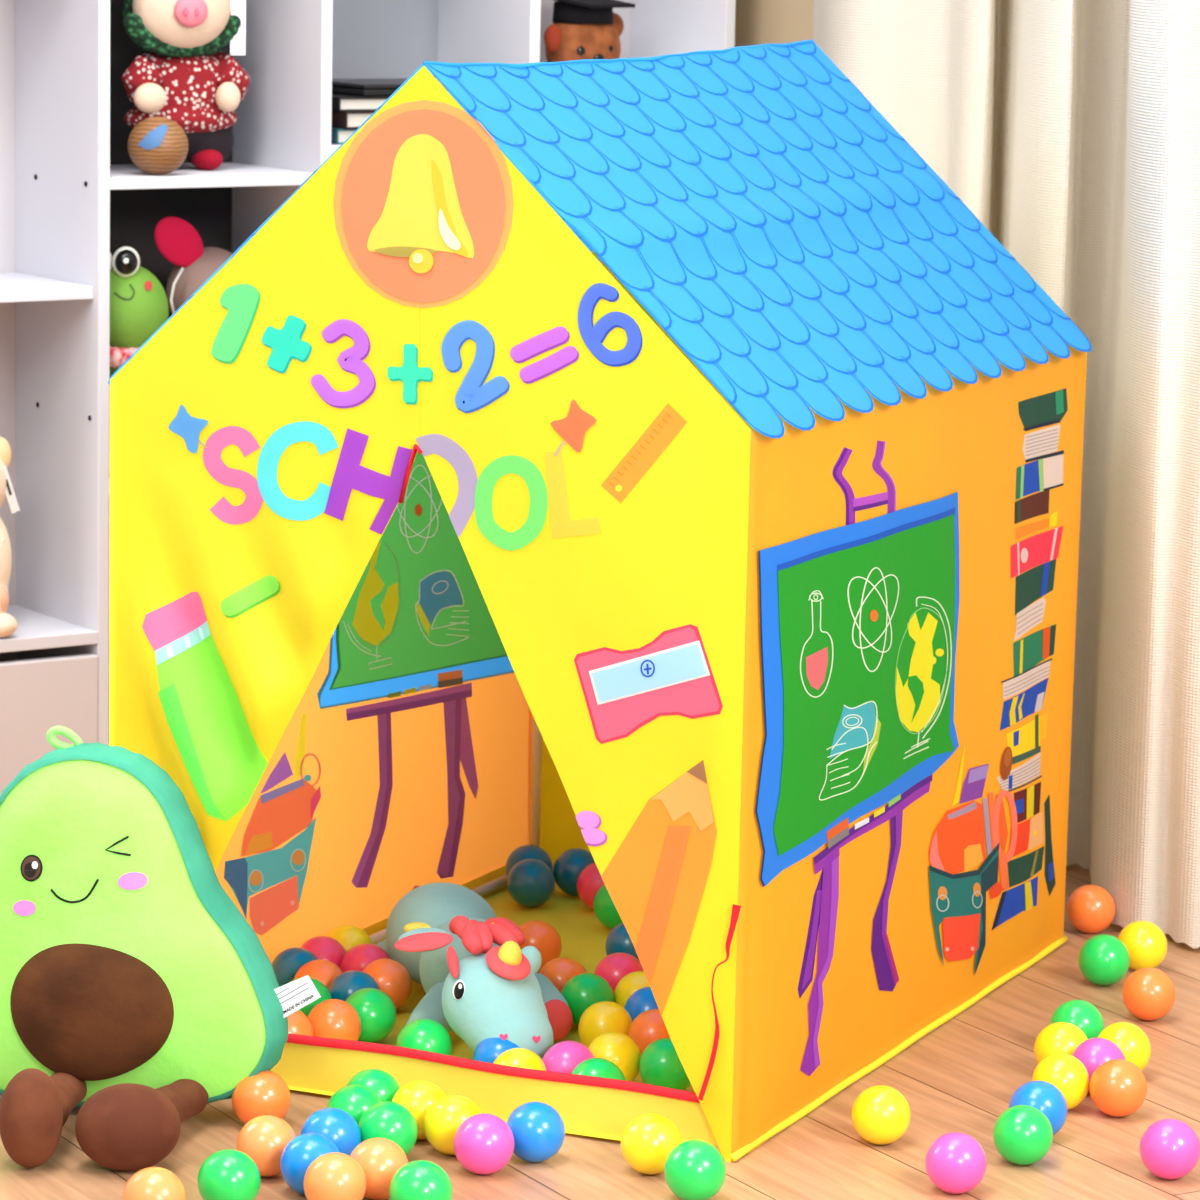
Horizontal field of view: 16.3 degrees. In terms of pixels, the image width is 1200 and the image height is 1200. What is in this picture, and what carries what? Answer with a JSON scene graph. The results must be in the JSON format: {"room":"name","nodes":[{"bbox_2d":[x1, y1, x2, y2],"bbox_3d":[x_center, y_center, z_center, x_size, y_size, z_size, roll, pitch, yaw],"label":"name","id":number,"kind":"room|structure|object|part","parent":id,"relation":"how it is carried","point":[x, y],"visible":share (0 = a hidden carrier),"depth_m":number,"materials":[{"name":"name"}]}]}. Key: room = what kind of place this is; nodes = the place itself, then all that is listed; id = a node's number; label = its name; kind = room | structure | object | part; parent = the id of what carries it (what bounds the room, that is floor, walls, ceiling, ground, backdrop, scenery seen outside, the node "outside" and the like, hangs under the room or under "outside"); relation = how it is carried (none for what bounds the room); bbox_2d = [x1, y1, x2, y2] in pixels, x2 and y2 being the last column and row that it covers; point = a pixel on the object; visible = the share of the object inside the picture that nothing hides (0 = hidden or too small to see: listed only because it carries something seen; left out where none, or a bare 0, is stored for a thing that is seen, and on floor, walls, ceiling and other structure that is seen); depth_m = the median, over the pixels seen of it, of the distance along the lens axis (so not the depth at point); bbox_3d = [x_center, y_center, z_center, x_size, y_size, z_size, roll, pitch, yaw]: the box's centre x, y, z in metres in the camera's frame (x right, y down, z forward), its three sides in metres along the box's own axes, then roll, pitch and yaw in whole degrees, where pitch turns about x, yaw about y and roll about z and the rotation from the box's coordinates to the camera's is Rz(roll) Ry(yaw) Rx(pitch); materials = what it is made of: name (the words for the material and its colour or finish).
{"room":"children's room","nodes":[
{"label":"children's room","id":0,"kind":"room"},
{"bbox_2d":[0,864,1199,1199],"bbox_3d":[0.136,0.646,3.453,5.500,0.050,7.800,1,9,0],"label":"floor","id":1,"kind":"structure","parent":0,"point":[963,1074],"depth_m":4.04,"materials":[{"name":"brown wood"}]},
{"bbox_2d":[122,1167,185,1199],"bbox_3d":[-0.397,0.534,3.735,0.057,0.057,0.057,6,11,26],"label":"ball","id":2,"kind":"object","parent":1,"relation":"on","point":[150,1183],"visible":1,"depth_m":3.72,"materials":[{"name":"orange plastic"}]},
{"bbox_2d":[0,726,320,1170],"bbox_3d":[-0.469,0.329,3.998,0.399,0.372,0.309,1,9,0],"label":"plush","id":3,"kind":"object","parent":1,"relation":"on","point":[136,994],"visible":1,"depth_m":4.03,"materials":[{"name":"fabric"}]},
{"bbox_3d":[-0.490,0.322,4.046,0.350,0.336,0.042,3,10,10],"label":"panel","id":4,"kind":"part","parent":3,"relation":"part of","materials":[{"name":"fabric"}]},
{"bbox_2d":[283,995,313,1013],"bbox_3d":[-0.292,0.392,4.062,0.030,0.020,0.001,1,9,0],"label":"print","id":5,"kind":"object","parent":3,"relation":"attached to","point":[284,1012],"depth_m":4.06},
{"bbox_2d":[197,1149,260,1199],"bbox_3d":[-0.336,0.526,3.792,0.057,0.057,0.057,6,11,25],"label":"ball","id":6,"kind":"object","parent":1,"relation":"on","point":[228,1174],"visible":1,"depth_m":3.77,"materials":[{"name":"green plastic"}]},
{"bbox_2d":[231,1070,290,1123],"bbox_3d":[-0.328,0.482,4.052,0.057,0.057,0.057,5,10,21],"label":"ball","id":7,"kind":"object","parent":1,"relation":"on","point":[266,1092],"visible":0.88,"depth_m":4.03,"materials":[{"name":"orange plastic"}]},
{"bbox_2d":[236,1115,295,1176],"bbox_3d":[-0.310,0.508,3.901,0.057,0.057,0.057,6,11,27],"label":"ball","id":8,"kind":"object","parent":1,"relation":"on","point":[264,1138],"visible":0.8,"depth_m":3.88,"materials":[{"name":"orange plastic"}]},
{"bbox_2d":[280,1133,339,1194],"bbox_3d":[-0.265,0.518,3.848,0.057,0.057,0.057,6,11,27],"label":"ball","id":9,"kind":"object","parent":1,"relation":"on","point":[302,1150],"visible":0.62,"depth_m":3.83,"materials":[{"name":"blue plastic"}]},
{"bbox_2d":[300,1108,360,1155],"bbox_3d":[-0.253,0.504,3.929,0.057,0.057,0.057,6,11,27],"label":"ball","id":10,"kind":"object","parent":1,"relation":"on","point":[336,1124],"visible":0.58,"depth_m":3.91,"materials":[{"name":"blue plastic"}]},
{"bbox_2d":[303,1152,366,1199],"bbox_3d":[-0.240,0.528,3.790,0.057,0.057,0.057,6,10,24],"label":"ball","id":11,"kind":"object","parent":1,"relation":"on","point":[333,1175],"visible":1,"depth_m":3.77,"materials":[{"name":"orange plastic"}]},
{"bbox_2d":[326,1085,381,1123],"bbox_3d":[-0.234,0.492,4.007,0.057,0.057,0.057,5,10,19],"label":"ball","id":12,"kind":"object","parent":1,"relation":"on","point":[354,1100],"visible":0.37,"depth_m":3.99,"materials":[{"name":"green plastic"}]},
{"bbox_2d":[0,0,735,794],"bbox_3d":[-0.543,-0.600,5.368,1.616,1.750,0.256,-5,12,-34],"label":"bookcase","id":13,"kind":"object","parent":1,"relation":"on","point":[72,192],"visible":0.3,"depth_m":5.36,"materials":[{"name":"white laminate"}]},
{"bbox_3d":[-0.877,-0.594,5.288,0.304,1.710,0.008,-5,12,-34],"label":"panel","id":14,"kind":"part","parent":13,"relation":"part of","materials":[{"name":"grey wood"}]},
{"bbox_2d":[0,437,19,637],"bbox_3d":[-0.783,-0.080,5.232,0.119,0.248,0.107,1,9,0],"label":"plush","id":15,"kind":"object","parent":13,"relation":"on","point":[8,623],"visible":1,"depth_m":5.22,"materials":[{"name":"fabric"}]},
{"bbox_2d":[6,479,11,494],"bbox_3d":[-0.737,-0.141,5.219,0.010,0.021,0.001,-5,12,-34],"label":"print","id":16,"kind":"object","parent":15,"relation":"attached to","point":[8,482],"depth_m":5.22,"materials":[{"name":"grey paint"}]},
{"bbox_3d":[-0.817,-0.387,5.229,0.304,0.016,0.215,-5,12,-34],"label":"shelf","id":17,"kind":"part","parent":13,"relation":"part of","materials":[{"name":"white laminate"}]},
{"bbox_3d":[-0.823,0.043,5.296,0.304,0.016,0.227,-5,12,-34],"label":"shelf","id":18,"kind":"part","parent":13,"relation":"part of","materials":[{"name":"white laminate"}]},
{"bbox_3d":[-0.764,0.181,5.229,0.302,0.205,0.018,-5,12,-34],"label":"drawer","id":19,"kind":"part","parent":13,"relation":"part of","materials":[{"name":"grey laminate"}]},
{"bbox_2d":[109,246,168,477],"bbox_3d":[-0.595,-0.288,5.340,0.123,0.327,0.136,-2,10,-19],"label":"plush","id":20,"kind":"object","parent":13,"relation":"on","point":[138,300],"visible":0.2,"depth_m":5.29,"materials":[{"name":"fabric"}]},
{"bbox_2d":[128,117,187,174],"bbox_3d":[-0.556,-0.572,5.275,0.076,0.073,0.077,1,9,0],"label":"ball","id":21,"kind":"object","parent":13,"relation":"on","point":[156,145],"visible":1,"depth_m":5.25,"materials":[{"name":"brown wood"}]},
{"bbox_3d":[-0.614,-0.619,5.468,0.304,1.710,0.008,-5,12,-34],"label":"panel","id":22,"kind":"part","parent":13,"relation":"part of","materials":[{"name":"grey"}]},
{"bbox_2d":[121,0,249,169],"bbox_3d":[-0.535,-0.681,5.349,0.130,0.265,0.190,9,12,40],"label":"plush","id":23,"kind":"object","parent":13,"relation":"on","point":[183,76],"visible":0.88,"depth_m":5.33,"materials":[{"name":"fabric"}]},
{"bbox_2d":[122,0,230,56],"bbox_3d":[-0.534,-0.751,5.357,0.164,0.129,0.100,-6,12,-37],"label":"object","id":24,"kind":"object","parent":23,"relation":"attached to","point":[209,32],"depth_m":5.30,"materials":[{"name":"fabric"}]},
{"bbox_2d":[154,217,231,313],"bbox_3d":[-0.499,-0.317,5.443,0.204,0.367,0.110,-8,13,-43],"label":"mouse","id":25,"kind":"object","parent":13,"relation":"on","point":[177,240],"visible":0.21,"depth_m":5.37,"materials":[{"name":"fabric"}]},
{"bbox_3d":[-0.539,-0.394,5.345,0.007,0.059,0.026,6,11,28],"label":"collar trim","id":26,"kind":"part","parent":25,"relation":"part of","materials":[{"name":"white fabric"}]},
{"bbox_3d":[-0.549,-0.545,5.385,0.304,0.015,0.223,-5,12,-34],"label":"shelf","id":27,"kind":"part","parent":13,"relation":"part of","materials":[{"name":"white laminate"}]},
{"bbox_3d":[-0.285,-0.604,5.559,0.304,0.015,0.223,-5,12,-34],"label":"shelf","id":28,"kind":"part","parent":13,"relation":"part of","materials":[{"name":"white laminate"}]},
{"bbox_2d":[331,128,356,144],"bbox_3d":[-0.297,-0.618,5.536,0.220,0.020,0.170,-5,12,-34],"label":"book","id":29,"kind":"object","parent":13,"relation":"on","point":[339,136],"visible":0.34,"depth_m":5.41,"materials":[{"name":"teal paper"}]},
{"bbox_2d":[331,111,374,128],"bbox_3d":[-0.307,-0.638,5.525,0.185,0.022,0.170,-6,12,-38],"label":"book","id":30,"kind":"object","parent":29,"relation":"on","point":[340,119],"visible":0.26,"depth_m":5.42,"materials":[{"name":"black paper"}]},
{"bbox_2d":[332,93,389,110],"bbox_3d":[-0.292,-0.659,5.532,0.210,0.018,0.170,-5,11,-32],"label":"book","id":31,"kind":"object","parent":30,"relation":"on","point":[340,102],"visible":0.27,"depth_m":5.43,"materials":[{"name":"black paper"}]},
{"bbox_2d":[332,78,407,95],"bbox_3d":[-0.266,-0.679,5.553,0.200,0.016,0.150,-5,12,-34],"label":"book","id":32,"kind":"object","parent":31,"relation":"on","point":[357,87],"visible":0.27,"depth_m":5.46,"materials":[{"name":"black paper"}]},
{"bbox_3d":[-0.266,-0.684,5.552,0.200,0.006,0.150,-5,12,-34],"label":"lid","id":33,"kind":"part","parent":32,"relation":"part of","materials":[{"name":"black paint"}]},
{"bbox_3d":[-0.351,-0.643,5.649,0.304,1.710,0.008,-5,12,-34],"label":"panel","id":34,"kind":"part","parent":13,"relation":"part of","materials":[{"name":"grey wood"}]},
{"bbox_3d":[-0.088,-0.668,5.830,0.304,1.710,0.008,-5,12,-34],"label":"panel","id":35,"kind":"part","parent":13,"relation":"part of","materials":[{"name":"grey"}]},
{"bbox_2d":[544,0,634,61],"bbox_3d":[-0.027,-0.759,5.678,0.103,0.127,0.122,8,12,35],"label":"teddy bear","id":36,"kind":"object","parent":13,"relation":"on","point":[581,29],"visible":0.74,"depth_m":5.64},
{"bbox_3d":[0.108,-0.663,5.829,0.016,1.750,0.235,-5,12,-34],"label":"panel","id":37,"kind":"part","parent":13,"relation":"part of","materials":[{"name":"white laminate"}]},
{"bbox_2d":[346,1069,399,1101],"bbox_3d":[-0.220,0.483,4.062,0.057,0.057,0.057,5,10,22],"label":"ball","id":38,"kind":"object","parent":1,"relation":"on","point":[381,1082],"visible":0.4,"depth_m":4.04,"materials":[{"name":"green plastic"}]},
{"bbox_2d":[350,1138,407,1199],"bbox_3d":[-0.203,0.521,3.837,0.057,0.057,0.057,6,11,26],"label":"ball","id":39,"kind":"object","parent":1,"relation":"on","point":[380,1159],"visible":0.71,"depth_m":3.81,"materials":[{"name":"orange plastic"}]},
{"bbox_2d":[358,1101,417,1154],"bbox_3d":[-0.201,0.501,3.954,0.057,0.057,0.057,5,10,24],"label":"ball","id":40,"kind":"object","parent":1,"relation":"on","point":[392,1121],"visible":0.69,"depth_m":3.93,"materials":[{"name":"green plastic"}]},
{"bbox_2d":[392,1080,445,1139],"bbox_3d":[-0.173,0.490,4.027,0.057,0.057,0.057,6,11,26],"label":"ball","id":41,"kind":"object","parent":1,"relation":"on","point":[417,1096],"visible":0.54,"depth_m":4.01,"materials":[{"name":"yellow plastic"}]},
{"bbox_2d":[389,1160,452,1199],"bbox_3d":[-0.161,0.533,3.772,0.057,0.057,0.057,5,10,24],"label":"ball","id":42,"kind":"object","parent":1,"relation":"on","point":[418,1179],"visible":1,"depth_m":3.75,"materials":[{"name":"green plastic"}]},
{"bbox_2d":[424,1095,480,1154],"bbox_3d":[-0.139,0.498,3.980,0.057,0.057,0.057,5,10,22],"label":"ball","id":43,"kind":"object","parent":1,"relation":"on","point":[443,1118],"visible":0.73,"depth_m":3.96,"materials":[{"name":"yellow plastic"}]},
{"bbox_2d":[454,1113,513,1174],"bbox_3d":[-0.108,0.509,3.921,0.057,0.057,0.057,6,10,24],"label":"ball","id":44,"kind":"object","parent":1,"relation":"on","point":[483,1142],"visible":1,"depth_m":3.90,"materials":[{"name":"pink plastic"}]},
{"bbox_2d":[506,1102,564,1161],"bbox_3d":[-0.061,0.503,3.963,0.057,0.057,0.057,5,10,22],"label":"ball","id":45,"kind":"object","parent":1,"relation":"on","point":[538,1130],"visible":0.94,"depth_m":3.94,"materials":[{"name":"blue plastic"}]},
{"bbox_2d":[108,40,1091,1161],"bbox_3d":[0.030,-0.071,4.474,0.720,1.025,1.014,6,10,24],"label":"tent","id":46,"kind":"object","parent":1,"relation":"on","point":[722,552],"visible":0.94,"depth_m":4.12,"materials":[{"name":"yellow fabric"}]},
{"bbox_2d":[272,947,318,985],"bbox_3d":[-0.326,0.401,4.501,0.057,0.057,0.057,6,11,27],"label":"ball","id":47,"kind":"object","parent":46,"relation":"on","point":[286,964],"visible":0.4,"depth_m":4.48,"materials":[{"name":"teal plastic"}]},
{"bbox_2d":[287,1010,312,1035],"bbox_3d":[-0.320,0.442,4.260,0.057,0.057,0.057,5,10,23],"label":"ball","id":48,"kind":"object","parent":46,"relation":"on","point":[299,1023],"visible":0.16,"depth_m":4.24,"materials":[{"name":"orange plastic"}]},
{"bbox_2d":[289,977,331,1016],"bbox_3d":[-0.308,0.422,4.379,0.057,0.057,0.057,5,10,24],"label":"ball","id":49,"kind":"object","parent":46,"relation":"on","point":[321,988],"visible":0.21,"depth_m":4.36,"materials":[{"name":"green plastic"}]},
{"bbox_2d":[294,959,342,988],"bbox_3d":[-0.298,0.410,4.451,0.057,0.057,0.057,5,10,24],"label":"ball","id":50,"kind":"object","parent":46,"relation":"on","point":[325,971],"visible":0.31,"depth_m":4.43,"materials":[{"name":"orange plastic"}]},
{"bbox_2d":[300,936,346,967],"bbox_3d":[-0.302,0.393,4.552,0.057,0.057,0.057,6,11,28],"label":"ball","id":51,"kind":"object","parent":46,"relation":"on","point":[330,949],"visible":0.39,"depth_m":4.53,"materials":[{"name":"red plastic"}]},
{"bbox_2d":[308,999,361,1040],"bbox_3d":[-0.273,0.437,4.293,0.057,0.057,0.057,5,10,22],"label":"ball","id":52,"kind":"object","parent":46,"relation":"on","point":[330,1018],"visible":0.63,"depth_m":4.27,"materials":[{"name":"orange plastic"}]},
{"bbox_2d":[326,925,371,951],"bbox_3d":[-0.277,0.385,4.604,0.057,0.057,0.057,6,11,26],"label":"ball","id":53,"kind":"object","parent":46,"relation":"on","point":[349,936],"visible":0.37,"depth_m":4.59,"materials":[{"name":"yellow plastic"}]},
{"bbox_2d":[328,970,379,1000],"bbox_3d":[-0.259,0.418,4.410,0.057,0.057,0.057,6,10,24],"label":"ball","id":54,"kind":"object","parent":46,"relation":"on","point":[346,983],"visible":0.44,"depth_m":4.39,"materials":[{"name":"teal plastic"}]},
{"bbox_2d":[340,943,390,972],"bbox_3d":[-0.252,0.399,4.524,0.057,0.057,0.057,6,11,26],"label":"ball","id":55,"kind":"object","parent":46,"relation":"on","point":[358,957],"visible":0.45,"depth_m":4.51,"materials":[{"name":"red plastic"}]},
{"bbox_2d":[345,988,395,1042],"bbox_3d":[-0.239,0.430,4.340,0.057,0.057,0.057,6,11,29],"label":"ball","id":56,"kind":"object","parent":46,"relation":"on","point":[376,1010],"visible":0.72,"depth_m":4.32,"materials":[{"name":"green plastic"}]},
{"bbox_2d":[362,959,411,1009],"bbox_3d":[-0.229,0.410,4.461,0.057,0.057,0.057,5,10,21],"label":"ball","id":57,"kind":"object","parent":46,"relation":"on","point":[392,978],"visible":0.59,"depth_m":4.44,"materials":[{"name":"orange plastic"}]},
{"bbox_2d":[396,1019,451,1055],"bbox_3d":[-0.177,0.451,4.225,0.057,0.057,0.057,7,11,29],"label":"ball","id":58,"kind":"object","parent":46,"relation":"on","point":[429,1035],"visible":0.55,"depth_m":4.21,"materials":[{"name":"green plastic"}]},
{"bbox_2d":[376,883,572,1058],"bbox_3d":[-0.133,0.375,4.408,0.194,0.144,0.512,0,10,-7],"label":"plush","id":59,"kind":"object","parent":46,"relation":"on","point":[472,969],"visible":0.96,"depth_m":4.24,"materials":[{"name":"fabric"}]},
{"bbox_3d":[-0.182,0.472,4.125,0.676,0.055,0.006,6,10,24],"label":"door sill","id":60,"kind":"part","parent":46,"relation":"part of","materials":[{"name":"yellow fabric"}]},
{"bbox_2d":[473,1038,519,1062],"bbox_3d":[-0.098,0.460,4.181,0.057,0.057,0.057,6,11,29],"label":"ball","id":61,"kind":"object","parent":46,"relation":"on","point":[488,1050],"visible":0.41,"depth_m":4.16,"materials":[{"name":"blue plastic"}]},
{"bbox_2d":[493,1048,546,1070],"bbox_3d":[-0.080,0.469,4.126,0.057,0.057,0.057,7,11,30],"label":"ball","id":62,"kind":"object","parent":46,"relation":"on","point":[515,1057],"visible":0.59,"depth_m":4.11,"materials":[{"name":"yellow plastic"}]},
{"bbox_2d":[505,845,552,876],"bbox_3d":[-0.085,0.321,5.013,0.057,0.057,0.057,6,10,24],"label":"ball","id":63,"kind":"object","parent":46,"relation":"on","point":[523,852],"visible":0.37,"depth_m":5.00,"materials":[{"name":"teal plastic"}]},
{"bbox_2d":[507,859,554,906],"bbox_3d":[-0.081,0.333,4.939,0.057,0.057,0.057,5,10,21],"label":"ball","id":64,"kind":"object","parent":46,"relation":"on","point":[530,882],"visible":1,"depth_m":4.92,"materials":[{"name":"teal plastic"}]},
{"bbox_2d":[519,920,561,971],"bbox_3d":[-0.071,0.383,4.642,0.057,0.057,0.057,6,10,25],"label":"ball","id":65,"kind":"object","parent":46,"relation":"on","point":[541,935],"visible":0.44,"depth_m":4.62,"materials":[{"name":"orange plastic"}]},
{"bbox_2d":[539,957,586,992],"bbox_3d":[-0.040,0.411,4.482,0.057,0.057,0.057,6,11,28],"label":"ball","id":66,"kind":"object","parent":46,"relation":"on","point":[559,971],"visible":0.36,"depth_m":4.46,"materials":[{"name":"orange plastic"}]},
{"bbox_2d":[542,1041,594,1073],"bbox_3d":[-0.031,0.465,4.155,0.057,0.057,0.057,6,10,25],"label":"ball","id":67,"kind":"object","parent":46,"relation":"on","point":[562,1057],"visible":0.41,"depth_m":4.14,"materials":[{"name":"pink plastic"}]},
{"bbox_2d":[553,848,594,895],"bbox_3d":[-0.027,0.324,5.000,0.057,0.057,0.057,5,10,24],"label":"ball","id":68,"kind":"object","parent":46,"relation":"on","point":[568,866],"visible":0.73,"depth_m":4.98,"materials":[{"name":"teal plastic"}]},
{"bbox_2d":[561,973,613,1024],"bbox_3d":[-0.013,0.422,4.419,0.057,0.057,0.057,7,11,29],"label":"ball","id":69,"kind":"object","parent":46,"relation":"on","point":[583,990],"visible":0.63,"depth_m":4.40,"materials":[{"name":"green plastic"}]},
{"bbox_2d":[577,863,603,908],"bbox_3d":[0.001,0.336,4.931,0.057,0.057,0.057,5,10,23],"label":"ball","id":70,"kind":"object","parent":46,"relation":"on","point":[589,881],"visible":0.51,"depth_m":4.91,"materials":[{"name":"red plastic"}]},
{"bbox_2d":[571,1058,624,1079],"bbox_3d":[-0.003,0.476,4.096,0.057,0.057,0.057,6,11,26],"label":"ball","id":71,"kind":"object","parent":46,"relation":"on","point":[596,1067],"visible":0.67,"depth_m":4.08,"materials":[{"name":"green plastic"}]},
{"bbox_2d":[578,1001,632,1046],"bbox_3d":[0.006,0.441,4.307,0.057,0.057,0.057,6,11,28],"label":"ball","id":72,"kind":"object","parent":46,"relation":"on","point":[602,1017],"visible":0.66,"depth_m":4.29,"materials":[{"name":"yellow plastic"}]},
{"bbox_2d":[593,884,622,928],"bbox_3d":[0.021,0.352,4.840,0.057,0.057,0.057,5,10,23],"label":"ball","id":73,"kind":"object","parent":46,"relation":"on","point":[605,910],"visible":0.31,"depth_m":4.82,"materials":[{"name":"green plastic"}]},
{"bbox_2d":[588,1032,640,1080],"bbox_3d":[0.013,0.460,4.192,0.057,0.057,0.057,6,10,25],"label":"ball","id":74,"kind":"object","parent":46,"relation":"on","point":[618,1048],"visible":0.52,"depth_m":4.17,"materials":[{"name":"yellow plastic"}]},
{"bbox_2d":[594,952,643,992],"bbox_3d":[0.021,0.408,4.508,0.057,0.057,0.057,6,10,25],"label":"ball","id":75,"kind":"object","parent":46,"relation":"on","point":[613,967],"visible":0.48,"depth_m":4.49,"materials":[{"name":"red plastic"}]},
{"bbox_2d":[605,923,639,960],"bbox_3d":[0.034,0.385,4.647,0.057,0.057,0.057,5,10,23],"label":"ball","id":76,"kind":"object","parent":46,"relation":"on","point":[618,940],"visible":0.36,"depth_m":4.62,"materials":[{"name":"teal plastic"}]},
{"bbox_2d":[614,971,649,1006],"bbox_3d":[0.043,0.421,4.432,0.057,0.057,0.057,5,10,23],"label":"ball","id":77,"kind":"object","parent":46,"relation":"on","point":[632,982],"visible":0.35,"depth_m":4.41,"materials":[{"name":"yellow plastic"}]},
{"bbox_2d":[624,987,657,1020],"bbox_3d":[0.053,0.431,4.369,0.057,0.057,0.057,6,10,24],"label":"ball","id":78,"kind":"object","parent":46,"relation":"on","point":[642,1000],"visible":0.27,"depth_m":4.35,"materials":[{"name":"blue plastic"}]},
{"bbox_2d":[628,1009,669,1054],"bbox_3d":[0.057,0.446,4.281,0.057,0.057,0.057,5,10,22],"label":"ball","id":79,"kind":"object","parent":46,"relation":"on","point":[649,1026],"visible":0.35,"depth_m":4.26,"materials":[{"name":"orange plastic"}]},
{"bbox_2d":[639,1038,690,1089],"bbox_3d":[0.067,0.465,4.173,0.057,0.057,0.057,6,11,28],"label":"ball","id":80,"kind":"object","parent":46,"relation":"on","point":[660,1064],"visible":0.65,"depth_m":4.15,"materials":[{"name":"green plastic"}]},
{"bbox_2d":[620,1113,681,1174],"bbox_3d":[0.048,0.510,3.933,0.057,0.057,0.057,6,11,26],"label":"ball","id":81,"kind":"object","parent":1,"relation":"on","point":[647,1140],"visible":0.94,"depth_m":3.91,"materials":[{"name":"yellow plastic"}]},
{"bbox_2d":[664,1140,725,1199],"bbox_3d":[0.087,0.525,3.852,0.057,0.057,0.057,7,11,29],"label":"ball","id":82,"kind":"object","parent":1,"relation":"on","point":[693,1169],"visible":1,"depth_m":3.83,"materials":[{"name":"green plastic"}]},
{"bbox_2d":[851,1085,910,1144],"bbox_3d":[0.271,0.497,4.043,0.057,0.057,0.057,5,10,22],"label":"ball","id":83,"kind":"object","parent":1,"relation":"on","point":[881,1115],"visible":1,"depth_m":4.02,"materials":[{"name":"yellow plastic"}]},
{"bbox_2d":[925,1132,986,1193],"bbox_3d":[0.331,0.523,3.893,0.057,0.057,0.057,5,10,23],"label":"ball","id":84,"kind":"object","parent":1,"relation":"on","point":[955,1162],"visible":1,"depth_m":3.87,"materials":[{"name":"pink plastic"}]},
{"bbox_2d":[993,1105,1052,1164],"bbox_3d":[0.402,0.509,3.987,0.057,0.057,0.057,7,11,29],"label":"ball","id":85,"kind":"object","parent":1,"relation":"on","point":[1022,1134],"visible":1,"depth_m":3.97,"materials":[{"name":"green plastic"}]},
{"bbox_2d":[1009,1080,1067,1134],"bbox_3d":[0.425,0.495,4.071,0.057,0.057,0.057,5,10,22],"label":"ball","id":86,"kind":"object","parent":1,"relation":"on","point":[1044,1096],"visible":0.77,"depth_m":4.05,"materials":[{"name":"blue plastic"}]},
{"bbox_2d":[1032,1053,1089,1109],"bbox_3d":[0.458,0.479,4.170,0.057,0.057,0.057,3,10,13],"label":"ball","id":87,"kind":"object","parent":1,"relation":"on","point":[1067,1073],"visible":0.83,"depth_m":4.15,"materials":[{"name":"yellow plastic"}]},
{"bbox_2d":[1034,1022,1087,1063],"bbox_3d":[0.472,0.460,4.287,0.057,0.057,0.057,6,11,26],"label":"ball","id":88,"kind":"object","parent":1,"relation":"on","point":[1059,1037],"visible":0.54,"depth_m":4.27,"materials":[{"name":"yellow plastic"}]},
{"bbox_2d":[1050,1000,1103,1038],"bbox_3d":[0.498,0.446,4.377,0.057,0.057,0.057,5,10,21],"label":"ball","id":89,"kind":"object","parent":1,"relation":"on","point":[1082,1014],"visible":0.59,"depth_m":4.36,"materials":[{"name":"green plastic"}]},
{"bbox_2d":[1066,885,1115,932],"bbox_3d":[0.573,0.361,4.895,0.057,0.057,0.057,4,10,18],"label":"ball","id":90,"kind":"object","parent":1,"relation":"on","point":[1090,908],"visible":1,"depth_m":4.88,"materials":[{"name":"orange plastic"}]},
{"bbox_2d":[1072,1038,1125,1092],"bbox_3d":[0.502,0.470,4.230,0.057,0.057,0.057,4,10,17],"label":"ball","id":91,"kind":"object","parent":1,"relation":"on","point":[1093,1052],"visible":0.51,"depth_m":4.21,"materials":[{"name":"pink plastic"}]},
{"bbox_2d":[1078,934,1129,985],"bbox_3d":[0.560,0.400,4.658,0.057,0.057,0.057,5,10,23],"label":"ball","id":92,"kind":"object","parent":1,"relation":"on","point":[1103,959],"visible":1,"depth_m":4.64,"materials":[{"name":"green plastic"}]},
{"bbox_2d":[1089,1059,1146,1116],"bbox_3d":[0.513,0.483,4.153,0.057,0.057,0.057,7,11,29],"label":"ball","id":93,"kind":"object","parent":1,"relation":"on","point":[1117,1087],"visible":1,"depth_m":4.13,"materials":[{"name":"orange plastic"}]},
{"bbox_2d":[1098,1022,1150,1070],"bbox_3d":[0.535,0.461,4.292,0.057,0.057,0.057,10,13,43],"label":"ball","id":94,"kind":"object","parent":1,"relation":"on","point":[1135,1045],"visible":0.52,"depth_m":4.27,"materials":[{"name":"yellow plastic"}]},
{"bbox_2d":[1118,921,1166,970],"bbox_3d":[0.611,0.390,4.725,0.057,0.057,0.057,5,10,24],"label":"ball","id":95,"kind":"object","parent":1,"relation":"on","point":[1145,942],"visible":0.84,"depth_m":4.70,"materials":[{"name":"yellow plastic"}]},
{"bbox_2d":[1122,967,1175,1020],"bbox_3d":[0.591,0.424,4.516,0.057,0.057,0.057,6,11,28],"label":"ball","id":96,"kind":"object","parent":1,"relation":"on","point":[1149,994],"visible":1,"depth_m":4.50,"materials":[{"name":"orange plastic"}]},
{"bbox_2d":[1139,1119,1199,1179],"bbox_3d":[0.537,0.517,3.952,0.057,0.057,0.057,6,10,25],"label":"ball","id":97,"kind":"object","parent":1,"relation":"on","point":[1169,1148],"visible":1,"depth_m":3.93,"materials":[{"name":"pink plastic"}]},
{"bbox_2d":[734,0,813,46],"bbox_3d":[0.742,-0.941,4.991,0.080,2.600,2.300,-4,11,-31],"label":"wall","id":98,"kind":"structure","parent":0,"point":[757,22],"depth_m":5.78,"materials":[{"name":"beige paint"}]},
{"bbox_2d":[813,0,1199,947],"bbox_3d":[0.531,-0.829,5.035,0.167,2.344,1.281,-4,11,-29],"label":"curtain","id":99,"kind":"object","parent":98,"relation":"hanging from","point":[1069,130],"visible":0.44,"depth_m":4.93,"materials":[{"name":"white fabric"}]}
]}

